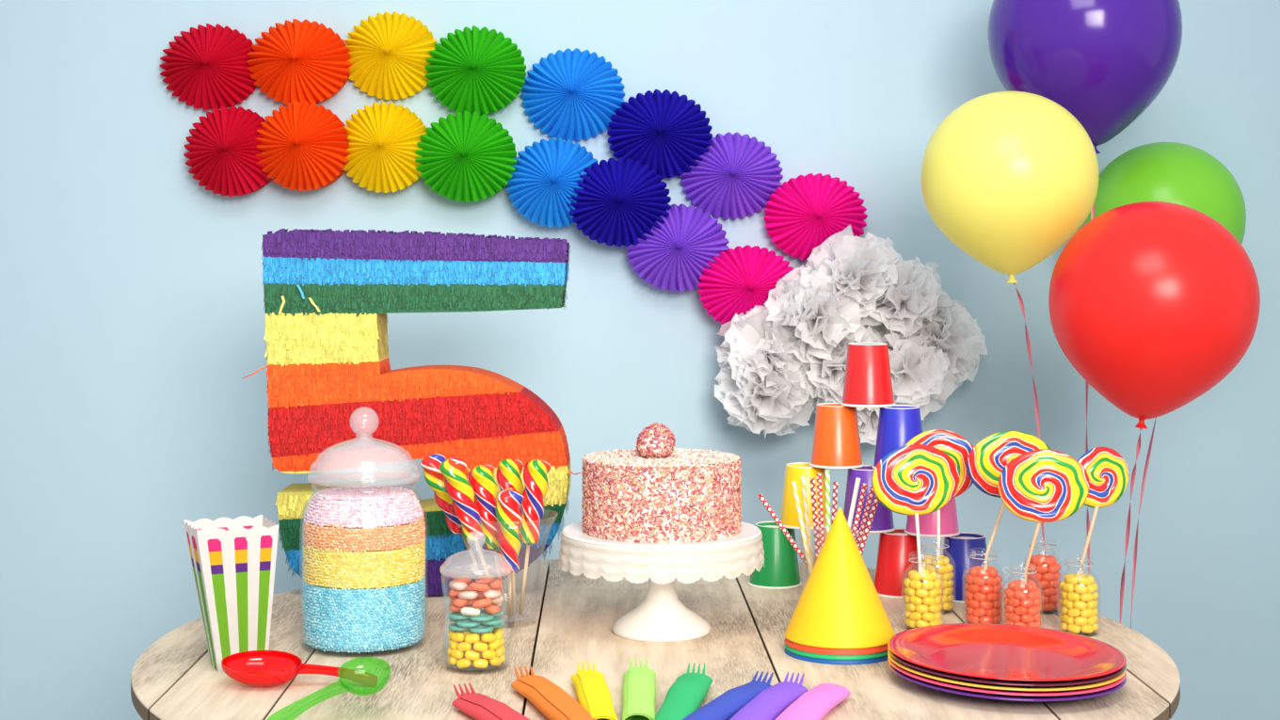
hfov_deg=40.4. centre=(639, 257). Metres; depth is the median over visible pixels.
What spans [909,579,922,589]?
bean
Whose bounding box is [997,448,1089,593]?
lollipop
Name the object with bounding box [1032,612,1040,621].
bean
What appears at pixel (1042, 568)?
bean
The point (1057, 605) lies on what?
bean
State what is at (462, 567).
jar
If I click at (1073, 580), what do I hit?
bean
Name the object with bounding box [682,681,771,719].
napkin
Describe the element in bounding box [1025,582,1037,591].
bean
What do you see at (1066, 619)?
bean
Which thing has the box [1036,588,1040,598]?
bean
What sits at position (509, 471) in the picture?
twisted lolly
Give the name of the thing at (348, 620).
sugar pearls
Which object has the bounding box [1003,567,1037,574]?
bottle
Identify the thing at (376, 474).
lid
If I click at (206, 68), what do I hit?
fan
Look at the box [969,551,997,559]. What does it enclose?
bottle
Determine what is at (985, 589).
bean
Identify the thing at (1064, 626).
bean
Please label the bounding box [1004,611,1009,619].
bean
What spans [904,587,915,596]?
bean
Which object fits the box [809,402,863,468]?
paper cup
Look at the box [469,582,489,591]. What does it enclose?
candy
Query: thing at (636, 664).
fork
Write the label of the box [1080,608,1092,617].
bean
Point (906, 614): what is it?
bean
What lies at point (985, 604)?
bean
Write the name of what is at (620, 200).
fan
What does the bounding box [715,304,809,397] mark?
pompom
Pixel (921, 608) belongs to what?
bean
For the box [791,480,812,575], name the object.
straw
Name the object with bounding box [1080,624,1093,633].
bean
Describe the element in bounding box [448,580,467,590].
candy
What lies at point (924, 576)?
bean
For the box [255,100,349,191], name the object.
fan
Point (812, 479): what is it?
straw
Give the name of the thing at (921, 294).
pompom
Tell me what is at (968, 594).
bean
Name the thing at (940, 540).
bottle
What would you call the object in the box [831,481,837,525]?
straw
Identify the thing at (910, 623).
bean
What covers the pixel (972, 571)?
bean
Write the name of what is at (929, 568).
bean
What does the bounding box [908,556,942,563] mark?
bottle
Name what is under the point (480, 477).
twisted lolly
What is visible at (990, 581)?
bean
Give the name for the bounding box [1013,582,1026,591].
bean
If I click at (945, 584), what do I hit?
bean
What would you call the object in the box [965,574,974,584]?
bean
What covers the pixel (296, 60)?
fan
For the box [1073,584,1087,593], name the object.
bean
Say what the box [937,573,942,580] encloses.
bean
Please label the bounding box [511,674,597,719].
napkin
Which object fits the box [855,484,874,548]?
straw
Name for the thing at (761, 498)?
straw
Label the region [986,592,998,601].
bean
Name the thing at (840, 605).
party hat
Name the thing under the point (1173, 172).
balloon
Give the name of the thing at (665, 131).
fan
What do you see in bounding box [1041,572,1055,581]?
bean
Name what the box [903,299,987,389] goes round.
pompom
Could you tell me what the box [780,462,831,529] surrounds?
paper cup
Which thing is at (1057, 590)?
bean
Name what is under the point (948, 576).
bean
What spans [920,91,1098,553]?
balloon
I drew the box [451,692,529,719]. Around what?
napkin
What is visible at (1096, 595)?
bean
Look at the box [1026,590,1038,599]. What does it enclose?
bean
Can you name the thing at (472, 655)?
candy
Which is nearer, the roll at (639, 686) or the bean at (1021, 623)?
the roll at (639, 686)
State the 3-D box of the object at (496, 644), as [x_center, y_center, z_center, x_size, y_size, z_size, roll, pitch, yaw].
[-0.162,0.432,1.944,0.010,0.012,0.017,0,0,38]
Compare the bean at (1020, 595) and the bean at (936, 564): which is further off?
the bean at (936, 564)
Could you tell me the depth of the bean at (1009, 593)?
2.10 m
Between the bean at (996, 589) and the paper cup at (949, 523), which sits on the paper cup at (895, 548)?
the paper cup at (949, 523)
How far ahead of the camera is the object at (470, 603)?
1.97 m
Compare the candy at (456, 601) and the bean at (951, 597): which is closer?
the candy at (456, 601)
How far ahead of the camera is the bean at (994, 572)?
2.17 m
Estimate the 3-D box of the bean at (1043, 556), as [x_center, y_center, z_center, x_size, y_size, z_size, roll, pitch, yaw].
[0.526,0.394,2.283,0.016,0.012,0.011,0,0,5]
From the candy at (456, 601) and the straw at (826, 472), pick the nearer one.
the candy at (456, 601)
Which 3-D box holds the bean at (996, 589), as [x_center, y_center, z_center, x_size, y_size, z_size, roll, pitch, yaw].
[0.445,0.413,2.174,0.011,0.011,0.016,0,0,38]
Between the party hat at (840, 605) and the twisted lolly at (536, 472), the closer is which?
the party hat at (840, 605)
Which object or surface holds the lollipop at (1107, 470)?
in the bottle at (1082, 566)
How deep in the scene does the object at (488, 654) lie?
1.93 m
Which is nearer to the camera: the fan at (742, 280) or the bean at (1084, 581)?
the bean at (1084, 581)
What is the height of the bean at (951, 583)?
0.012 m
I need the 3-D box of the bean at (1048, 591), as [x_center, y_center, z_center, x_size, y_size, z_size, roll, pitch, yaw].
[0.529,0.432,2.253,0.016,0.013,0.011,0,0,-12]
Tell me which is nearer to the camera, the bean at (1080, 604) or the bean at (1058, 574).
the bean at (1080, 604)
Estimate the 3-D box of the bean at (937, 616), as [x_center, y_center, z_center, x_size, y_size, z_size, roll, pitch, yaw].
[0.367,0.441,2.152,0.011,0.011,0.016,0,0,27]
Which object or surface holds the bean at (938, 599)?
in the bottle at (938, 556)
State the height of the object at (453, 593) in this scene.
0.012 m
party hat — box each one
[784,507,895,648]
[784,637,888,655]
[784,643,887,659]
[784,648,887,664]
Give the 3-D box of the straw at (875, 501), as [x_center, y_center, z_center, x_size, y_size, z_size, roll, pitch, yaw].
[0.283,0.374,2.228,0.052,0.154,0.006,0,0,19]
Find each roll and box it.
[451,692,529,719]
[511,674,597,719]
[571,669,618,719]
[622,667,655,719]
[654,672,712,719]
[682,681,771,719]
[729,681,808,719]
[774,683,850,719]
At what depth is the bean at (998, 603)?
2.17 m
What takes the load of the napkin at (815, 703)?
on the round table
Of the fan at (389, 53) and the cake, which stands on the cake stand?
the cake
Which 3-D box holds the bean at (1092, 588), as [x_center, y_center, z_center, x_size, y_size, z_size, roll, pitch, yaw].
[0.550,0.403,2.122,0.016,0.011,0.011,0,0,-42]
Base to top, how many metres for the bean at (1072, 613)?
0.013 m
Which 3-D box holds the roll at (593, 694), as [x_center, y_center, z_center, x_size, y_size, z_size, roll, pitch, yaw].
[-0.047,0.450,1.775,0.038,0.021,0.218,0,0,-6]
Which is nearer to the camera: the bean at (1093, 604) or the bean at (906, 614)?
the bean at (1093, 604)
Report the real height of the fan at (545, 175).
0.156 m
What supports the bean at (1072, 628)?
in the bottle at (1082, 566)
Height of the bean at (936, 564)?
0.011 m
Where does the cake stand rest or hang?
on the round table
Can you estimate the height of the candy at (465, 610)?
0.009 m
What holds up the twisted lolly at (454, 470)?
in the glass vase
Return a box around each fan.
[159,23,256,110]
[183,105,271,196]
[246,18,351,104]
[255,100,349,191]
[342,101,427,192]
[343,11,436,99]
[415,111,516,202]
[424,25,526,114]
[506,137,597,227]
[520,48,624,140]
[567,157,671,246]
[607,89,712,178]
[625,203,729,292]
[680,132,783,219]
[697,244,794,324]
[764,173,867,259]
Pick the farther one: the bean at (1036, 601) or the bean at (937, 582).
the bean at (937, 582)
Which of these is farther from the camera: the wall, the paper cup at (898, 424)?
the wall
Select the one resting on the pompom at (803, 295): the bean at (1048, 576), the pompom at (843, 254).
the pompom at (843, 254)
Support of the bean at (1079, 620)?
in the bottle at (1082, 566)
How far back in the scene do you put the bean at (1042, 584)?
2.25 m
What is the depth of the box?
1.94 m
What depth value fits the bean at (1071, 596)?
2.12 m
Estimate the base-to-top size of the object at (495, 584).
0.011 m
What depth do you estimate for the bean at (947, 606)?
2.25 m
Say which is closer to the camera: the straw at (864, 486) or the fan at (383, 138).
the straw at (864, 486)
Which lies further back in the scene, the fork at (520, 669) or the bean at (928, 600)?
the bean at (928, 600)
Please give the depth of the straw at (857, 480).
2.25 m
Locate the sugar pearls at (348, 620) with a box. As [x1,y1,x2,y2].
[302,576,425,653]
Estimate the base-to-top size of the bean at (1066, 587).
0.012 m
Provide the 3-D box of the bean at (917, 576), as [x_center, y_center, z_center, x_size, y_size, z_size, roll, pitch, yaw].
[0.341,0.394,2.153,0.011,0.012,0.016,0,0,-36]
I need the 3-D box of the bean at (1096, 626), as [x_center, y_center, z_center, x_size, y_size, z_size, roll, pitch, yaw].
[0.555,0.451,2.128,0.011,0.012,0.016,0,0,21]
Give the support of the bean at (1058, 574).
in the bottle at (1035, 543)
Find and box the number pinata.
[241,228,581,596]
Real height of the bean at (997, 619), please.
0.012 m
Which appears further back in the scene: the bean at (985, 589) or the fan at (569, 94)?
the fan at (569, 94)
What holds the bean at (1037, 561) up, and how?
in the bottle at (1035, 543)
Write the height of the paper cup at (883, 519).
0.085 m
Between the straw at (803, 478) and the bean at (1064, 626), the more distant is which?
the straw at (803, 478)
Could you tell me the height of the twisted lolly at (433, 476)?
0.200 m
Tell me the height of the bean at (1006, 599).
0.011 m
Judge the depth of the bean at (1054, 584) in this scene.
2.25 m
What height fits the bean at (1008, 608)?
0.012 m
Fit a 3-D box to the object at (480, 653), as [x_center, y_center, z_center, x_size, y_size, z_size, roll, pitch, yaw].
[-0.183,0.441,1.946,0.017,0.012,0.010,0,0,-4]
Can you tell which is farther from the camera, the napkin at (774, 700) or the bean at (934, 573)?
the bean at (934, 573)
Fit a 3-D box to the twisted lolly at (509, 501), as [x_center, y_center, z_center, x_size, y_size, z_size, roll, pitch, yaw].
[-0.163,0.368,2.156,0.034,0.166,0.049,0,0,-20]
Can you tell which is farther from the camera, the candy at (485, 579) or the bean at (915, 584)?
the bean at (915, 584)
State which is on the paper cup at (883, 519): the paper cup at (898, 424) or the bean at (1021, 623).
the paper cup at (898, 424)
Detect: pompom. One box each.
[713,338,815,439]
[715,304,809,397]
[764,261,866,366]
[798,324,893,416]
[804,224,905,328]
[856,409,879,445]
[862,256,952,347]
[873,330,957,419]
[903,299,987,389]
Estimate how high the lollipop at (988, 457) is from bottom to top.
0.235 m
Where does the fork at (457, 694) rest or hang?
in the napkin at (477, 706)
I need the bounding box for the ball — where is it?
[635,422,675,458]
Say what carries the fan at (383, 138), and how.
attached to the wall
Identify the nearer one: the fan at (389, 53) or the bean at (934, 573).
the bean at (934, 573)
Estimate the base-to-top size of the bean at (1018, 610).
0.012 m
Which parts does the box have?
panel, panel, panel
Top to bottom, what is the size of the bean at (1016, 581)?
0.011 m
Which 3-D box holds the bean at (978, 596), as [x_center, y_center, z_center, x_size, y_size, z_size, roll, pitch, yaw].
[0.424,0.422,2.169,0.016,0.012,0.011,0,0,25]
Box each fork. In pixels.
[453,682,476,700]
[514,665,534,681]
[577,659,596,671]
[629,657,648,669]
[686,662,704,675]
[751,671,773,686]
[783,672,804,687]
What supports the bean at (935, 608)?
in the bottle at (938, 556)
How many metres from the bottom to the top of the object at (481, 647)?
0.012 m
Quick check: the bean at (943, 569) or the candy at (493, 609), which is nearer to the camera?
the candy at (493, 609)
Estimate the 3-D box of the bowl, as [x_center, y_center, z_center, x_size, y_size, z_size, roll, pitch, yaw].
[-0.407,0.445,1.874,0.086,0.021,0.062,3,13,0]
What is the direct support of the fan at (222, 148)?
attached to the wall
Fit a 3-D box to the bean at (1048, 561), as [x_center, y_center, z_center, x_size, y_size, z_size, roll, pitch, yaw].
[0.532,0.394,2.259,0.016,0.011,0.011,0,0,-31]
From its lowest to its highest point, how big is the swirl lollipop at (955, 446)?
0.231 m
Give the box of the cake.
[581,448,742,543]
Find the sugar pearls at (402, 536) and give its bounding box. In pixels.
[302,515,425,552]
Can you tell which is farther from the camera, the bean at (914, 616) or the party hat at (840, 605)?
the bean at (914, 616)
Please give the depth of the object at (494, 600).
1.95 m
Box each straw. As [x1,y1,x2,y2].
[757,494,813,568]
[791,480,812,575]
[800,476,814,566]
[809,477,819,559]
[816,473,824,550]
[824,470,830,538]
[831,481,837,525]
[847,477,860,529]
[851,482,866,540]
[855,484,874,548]
[858,495,879,556]
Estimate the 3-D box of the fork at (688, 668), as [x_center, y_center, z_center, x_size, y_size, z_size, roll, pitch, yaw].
[0.055,0.453,1.838,0.021,0.032,0.085,0,0,9]
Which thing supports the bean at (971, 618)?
in the bottle at (975, 554)
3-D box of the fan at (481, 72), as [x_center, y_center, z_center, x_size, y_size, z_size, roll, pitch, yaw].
[-0.284,-0.323,3.006,0.176,0.155,0.088,0,0,0]
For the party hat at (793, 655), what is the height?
0.150 m
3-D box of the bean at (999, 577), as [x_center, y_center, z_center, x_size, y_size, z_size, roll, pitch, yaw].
[0.448,0.403,2.180,0.011,0.012,0.016,0,0,16]
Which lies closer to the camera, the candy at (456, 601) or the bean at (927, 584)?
the candy at (456, 601)
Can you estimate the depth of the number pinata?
2.36 m
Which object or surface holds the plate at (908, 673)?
on the plate at (908, 678)
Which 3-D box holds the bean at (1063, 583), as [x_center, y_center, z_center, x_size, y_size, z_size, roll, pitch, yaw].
[0.522,0.403,2.142,0.011,0.011,0.016,0,0,23]
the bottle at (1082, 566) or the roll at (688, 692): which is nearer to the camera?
the roll at (688, 692)
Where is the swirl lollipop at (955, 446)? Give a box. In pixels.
[904,429,973,573]
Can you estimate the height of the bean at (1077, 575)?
0.011 m
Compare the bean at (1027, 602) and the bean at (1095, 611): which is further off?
the bean at (1095, 611)
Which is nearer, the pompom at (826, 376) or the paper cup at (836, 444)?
the paper cup at (836, 444)
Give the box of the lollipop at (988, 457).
[966,431,1051,616]
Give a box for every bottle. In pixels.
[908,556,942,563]
[921,540,949,548]
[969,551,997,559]
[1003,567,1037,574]
[1028,543,1056,549]
[1064,560,1093,570]
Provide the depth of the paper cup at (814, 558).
2.41 m
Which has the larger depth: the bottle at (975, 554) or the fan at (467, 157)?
the fan at (467, 157)
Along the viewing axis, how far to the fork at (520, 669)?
1.86 m
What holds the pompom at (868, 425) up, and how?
attached to the wall
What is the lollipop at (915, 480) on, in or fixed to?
in the bottle at (938, 556)
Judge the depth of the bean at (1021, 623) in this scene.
2.09 m
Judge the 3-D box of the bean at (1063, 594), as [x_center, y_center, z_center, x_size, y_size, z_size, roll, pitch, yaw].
[0.521,0.413,2.133,0.011,0.011,0.016,0,1,-5]
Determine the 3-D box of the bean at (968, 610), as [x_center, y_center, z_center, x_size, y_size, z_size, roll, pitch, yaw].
[0.414,0.441,2.181,0.011,0.011,0.016,0,1,-13]
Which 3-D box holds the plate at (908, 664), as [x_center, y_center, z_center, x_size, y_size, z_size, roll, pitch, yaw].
[0.395,0.437,1.885,0.253,0.017,0.281,0,0,-18]
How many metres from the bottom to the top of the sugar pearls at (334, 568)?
0.046 m
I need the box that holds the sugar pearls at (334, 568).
[302,540,425,589]
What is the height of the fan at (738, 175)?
0.151 m
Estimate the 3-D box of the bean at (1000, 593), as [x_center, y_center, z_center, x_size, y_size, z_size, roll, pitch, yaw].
[0.448,0.422,2.180,0.011,0.012,0.016,0,0,15]
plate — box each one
[887,623,1126,683]
[887,647,1126,687]
[887,651,1126,692]
[887,656,1126,698]
[887,660,1126,703]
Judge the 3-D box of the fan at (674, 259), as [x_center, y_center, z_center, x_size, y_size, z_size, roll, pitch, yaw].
[0.065,-0.017,2.999,0.179,0.152,0.102,0,0,0]
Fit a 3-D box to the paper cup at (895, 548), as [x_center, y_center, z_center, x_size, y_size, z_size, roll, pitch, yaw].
[0.356,0.418,2.388,0.076,0.085,0.076,0,0,-10]
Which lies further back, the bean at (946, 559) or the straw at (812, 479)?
the bean at (946, 559)
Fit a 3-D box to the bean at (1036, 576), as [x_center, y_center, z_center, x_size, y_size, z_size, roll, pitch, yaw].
[0.514,0.413,2.256,0.016,0.012,0.011,0,0,39]
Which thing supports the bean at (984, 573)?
in the bottle at (975, 554)
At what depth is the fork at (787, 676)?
1.83 m
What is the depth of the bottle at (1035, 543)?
2.26 m
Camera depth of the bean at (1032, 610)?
2.09 m
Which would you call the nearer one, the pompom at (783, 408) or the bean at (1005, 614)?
the bean at (1005, 614)
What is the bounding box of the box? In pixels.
[183,514,278,671]
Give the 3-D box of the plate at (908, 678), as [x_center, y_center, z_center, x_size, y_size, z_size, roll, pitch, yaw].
[0.395,0.452,1.885,0.253,0.017,0.281,0,0,-18]
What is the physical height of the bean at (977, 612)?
0.013 m
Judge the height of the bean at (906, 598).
0.011 m
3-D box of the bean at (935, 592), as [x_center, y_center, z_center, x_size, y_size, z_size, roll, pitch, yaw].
[0.362,0.413,2.147,0.016,0.012,0.011,0,0,-39]
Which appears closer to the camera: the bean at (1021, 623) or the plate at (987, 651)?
the plate at (987, 651)
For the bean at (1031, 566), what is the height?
0.012 m
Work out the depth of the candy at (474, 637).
1.93 m
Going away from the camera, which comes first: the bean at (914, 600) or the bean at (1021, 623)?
the bean at (1021, 623)
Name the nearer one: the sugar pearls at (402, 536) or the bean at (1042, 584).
the sugar pearls at (402, 536)
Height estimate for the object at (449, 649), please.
0.010 m
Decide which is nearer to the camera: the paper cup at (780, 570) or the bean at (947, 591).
the bean at (947, 591)
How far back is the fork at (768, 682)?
1.83 m
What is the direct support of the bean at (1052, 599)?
in the bottle at (1035, 543)
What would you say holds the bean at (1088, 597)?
in the bottle at (1082, 566)
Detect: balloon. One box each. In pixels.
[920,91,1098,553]
[987,0,1182,574]
[1048,201,1260,623]
[1085,142,1246,628]
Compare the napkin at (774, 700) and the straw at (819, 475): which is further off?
the straw at (819, 475)
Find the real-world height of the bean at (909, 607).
0.012 m
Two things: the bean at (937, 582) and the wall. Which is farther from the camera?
the wall
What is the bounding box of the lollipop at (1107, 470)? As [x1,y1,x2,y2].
[1077,447,1128,616]
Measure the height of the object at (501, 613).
0.005 m
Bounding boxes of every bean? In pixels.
[903,577,911,587]
[903,593,910,603]
[903,609,911,618]
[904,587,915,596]
[905,602,915,611]
[905,618,915,627]
[909,572,921,580]
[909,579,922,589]
[909,595,922,605]
[909,611,921,621]
[915,588,928,597]
[915,604,928,613]
[915,619,928,627]
[921,557,931,564]
[921,573,934,581]
[921,580,934,590]
[921,611,934,621]
[922,596,935,606]
[924,564,936,572]
[928,571,937,579]
[928,588,939,597]
[928,604,940,612]
[928,619,940,625]
[931,558,943,566]
[932,578,942,589]
[932,610,942,619]
[933,594,942,604]
[936,564,948,574]
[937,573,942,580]
[940,579,948,589]
[940,594,947,604]
[942,556,949,565]
[942,572,952,580]
[942,586,952,595]
[942,601,952,610]
[945,563,953,572]
[947,579,953,587]
[947,593,953,602]
[964,590,974,599]
[964,606,975,614]
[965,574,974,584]
[967,599,979,607]
[967,614,979,623]
[968,567,977,576]
[968,583,980,592]
[973,576,985,586]
[973,592,986,601]
[973,607,986,616]
[976,568,990,578]
[979,584,992,593]
[979,600,992,609]
[979,615,992,623]
[985,576,997,586]
[985,608,998,616]
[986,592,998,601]
[989,568,998,576]
[991,599,1001,607]
[992,584,1001,592]
[992,614,1001,623]
[993,575,1002,584]
[995,607,1002,615]
[996,591,1002,600]
[1004,588,1014,598]
[1004,595,1008,604]
[1004,604,1015,612]
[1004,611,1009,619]
[1005,619,1014,624]
[1008,581,1016,590]
[1008,597,1020,607]
[1008,612,1020,622]
[1012,579,1023,583]
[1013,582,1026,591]
[1013,590,1026,600]
[1013,621,1026,625]
[1014,606,1027,615]
[1020,598,1033,607]
[1020,613,1033,623]
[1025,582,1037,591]
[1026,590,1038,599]
[1026,605,1038,615]
[1026,621,1038,626]
[1027,562,1036,572]
[1030,572,1042,580]
[1031,556,1044,565]
[1032,597,1040,606]
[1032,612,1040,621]
[1035,554,1046,559]
[1035,564,1048,574]
[1036,579,1049,589]
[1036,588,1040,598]
[1040,594,1048,603]
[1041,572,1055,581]
[1041,587,1055,596]
[1041,602,1054,610]
[1043,557,1055,566]
[1047,563,1058,573]
[1048,579,1058,588]
[1048,593,1059,603]
[1054,571,1060,579]
[1054,586,1060,594]
[1054,601,1061,609]
[1059,580,1067,590]
[1059,590,1068,599]
[1059,606,1068,614]
[1059,621,1068,630]
[1062,583,1074,591]
[1062,598,1073,608]
[1062,614,1074,623]
[1063,573,1074,581]
[1065,575,1078,585]
[1066,592,1080,601]
[1067,608,1080,617]
[1067,623,1080,633]
[1072,600,1087,609]
[1073,573,1086,578]
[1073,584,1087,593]
[1073,616,1087,625]
[1077,576,1090,586]
[1080,592,1093,601]
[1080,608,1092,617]
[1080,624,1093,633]
[1085,574,1094,583]
[1086,599,1097,608]
[1087,583,1097,592]
[1087,615,1097,624]
[1090,592,1099,600]
[1091,608,1098,615]
[1091,623,1099,631]
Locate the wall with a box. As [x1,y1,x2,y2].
[0,0,1279,719]
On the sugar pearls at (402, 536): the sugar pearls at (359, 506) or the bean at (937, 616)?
the sugar pearls at (359, 506)
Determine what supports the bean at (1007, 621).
in the bottle at (1003, 568)
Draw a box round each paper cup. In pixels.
[748,521,801,589]
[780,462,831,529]
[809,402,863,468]
[813,528,857,565]
[840,342,895,407]
[843,464,895,533]
[871,404,922,469]
[874,528,922,598]
[904,496,959,537]
[942,531,986,603]
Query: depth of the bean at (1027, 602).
2.09 m
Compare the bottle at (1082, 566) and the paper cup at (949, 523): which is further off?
the paper cup at (949, 523)
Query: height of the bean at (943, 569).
0.012 m
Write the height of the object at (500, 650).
0.011 m
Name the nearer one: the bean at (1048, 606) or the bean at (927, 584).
the bean at (927, 584)
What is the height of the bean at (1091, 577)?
0.011 m
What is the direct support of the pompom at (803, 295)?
on the pompom at (826, 376)
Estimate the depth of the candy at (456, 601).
1.94 m
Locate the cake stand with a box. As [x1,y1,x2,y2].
[558,521,764,642]
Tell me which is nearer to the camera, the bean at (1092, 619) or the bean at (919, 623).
the bean at (1092, 619)
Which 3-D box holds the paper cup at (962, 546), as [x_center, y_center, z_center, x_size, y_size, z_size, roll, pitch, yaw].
[0.440,0.418,2.355,0.076,0.085,0.076,0,0,42]
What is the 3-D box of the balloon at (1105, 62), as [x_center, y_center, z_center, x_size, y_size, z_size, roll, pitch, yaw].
[0.693,0.353,2.720,0.294,1.706,0.294,0,0,-22]
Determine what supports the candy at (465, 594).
in the jar at (462, 567)
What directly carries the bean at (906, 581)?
in the bottle at (938, 556)
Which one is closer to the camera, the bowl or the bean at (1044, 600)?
the bowl
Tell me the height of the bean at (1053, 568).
0.013 m
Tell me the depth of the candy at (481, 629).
1.93 m
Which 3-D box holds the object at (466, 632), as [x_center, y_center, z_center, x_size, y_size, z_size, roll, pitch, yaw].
[-0.192,0.422,1.950,0.017,0.012,0.010,0,0,44]
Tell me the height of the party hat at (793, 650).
0.150 m
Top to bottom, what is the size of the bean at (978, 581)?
0.012 m
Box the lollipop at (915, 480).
[871,444,959,620]
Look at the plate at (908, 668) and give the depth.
1.78 m
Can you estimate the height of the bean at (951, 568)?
0.012 m
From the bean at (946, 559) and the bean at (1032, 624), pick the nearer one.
the bean at (1032, 624)
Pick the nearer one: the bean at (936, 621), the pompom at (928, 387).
the bean at (936, 621)
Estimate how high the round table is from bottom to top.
0.750 m
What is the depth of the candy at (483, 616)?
1.93 m
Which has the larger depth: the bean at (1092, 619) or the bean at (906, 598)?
the bean at (906, 598)
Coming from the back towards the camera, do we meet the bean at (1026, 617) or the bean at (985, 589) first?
the bean at (985, 589)
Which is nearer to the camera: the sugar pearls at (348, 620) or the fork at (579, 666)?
the fork at (579, 666)
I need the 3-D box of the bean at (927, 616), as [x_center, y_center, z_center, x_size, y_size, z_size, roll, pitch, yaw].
[0.355,0.441,2.143,0.016,0.012,0.011,0,0,-13]
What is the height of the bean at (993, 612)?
0.011 m
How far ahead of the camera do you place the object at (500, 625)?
1.95 m
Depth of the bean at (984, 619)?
2.16 m
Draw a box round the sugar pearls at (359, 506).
[304,485,423,527]
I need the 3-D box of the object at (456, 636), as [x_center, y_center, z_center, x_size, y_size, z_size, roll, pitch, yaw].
[-0.203,0.422,1.940,0.016,0.011,0.010,0,0,39]
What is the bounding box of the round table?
[130,559,1180,719]
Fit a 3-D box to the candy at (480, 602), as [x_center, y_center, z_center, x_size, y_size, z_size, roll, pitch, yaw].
[-0.176,0.384,1.938,0.021,0.010,0.014,0,0,-14]
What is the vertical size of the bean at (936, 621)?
0.012 m
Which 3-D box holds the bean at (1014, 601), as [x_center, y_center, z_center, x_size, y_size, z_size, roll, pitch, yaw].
[0.452,0.415,2.099,0.011,0.011,0.015,0,0,-42]
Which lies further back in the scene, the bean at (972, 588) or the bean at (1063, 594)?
the bean at (972, 588)
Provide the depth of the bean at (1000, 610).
2.17 m
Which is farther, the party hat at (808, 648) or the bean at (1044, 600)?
the bean at (1044, 600)
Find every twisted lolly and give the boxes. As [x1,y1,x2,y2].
[420,453,481,575]
[439,457,502,617]
[467,464,508,615]
[495,488,523,618]
[496,458,523,612]
[518,459,550,614]
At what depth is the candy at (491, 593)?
1.94 m
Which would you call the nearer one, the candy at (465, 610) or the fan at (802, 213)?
the candy at (465, 610)
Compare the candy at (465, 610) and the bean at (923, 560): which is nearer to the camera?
the candy at (465, 610)
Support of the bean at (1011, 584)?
in the bottle at (1003, 568)
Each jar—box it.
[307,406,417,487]
[439,530,511,578]
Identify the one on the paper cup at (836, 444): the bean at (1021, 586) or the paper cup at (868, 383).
the paper cup at (868, 383)
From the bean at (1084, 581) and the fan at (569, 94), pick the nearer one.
the bean at (1084, 581)
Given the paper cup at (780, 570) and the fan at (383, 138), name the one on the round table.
the paper cup at (780, 570)
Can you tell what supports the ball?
on the cake
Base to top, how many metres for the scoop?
0.032 m
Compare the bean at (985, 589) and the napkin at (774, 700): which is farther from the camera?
the bean at (985, 589)
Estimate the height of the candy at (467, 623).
0.005 m
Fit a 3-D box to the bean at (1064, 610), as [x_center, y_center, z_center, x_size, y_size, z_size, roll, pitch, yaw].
[0.521,0.432,2.133,0.011,0.013,0.016,0,0,-5]
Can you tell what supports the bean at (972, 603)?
in the bottle at (975, 554)
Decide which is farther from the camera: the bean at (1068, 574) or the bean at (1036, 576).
the bean at (1036, 576)

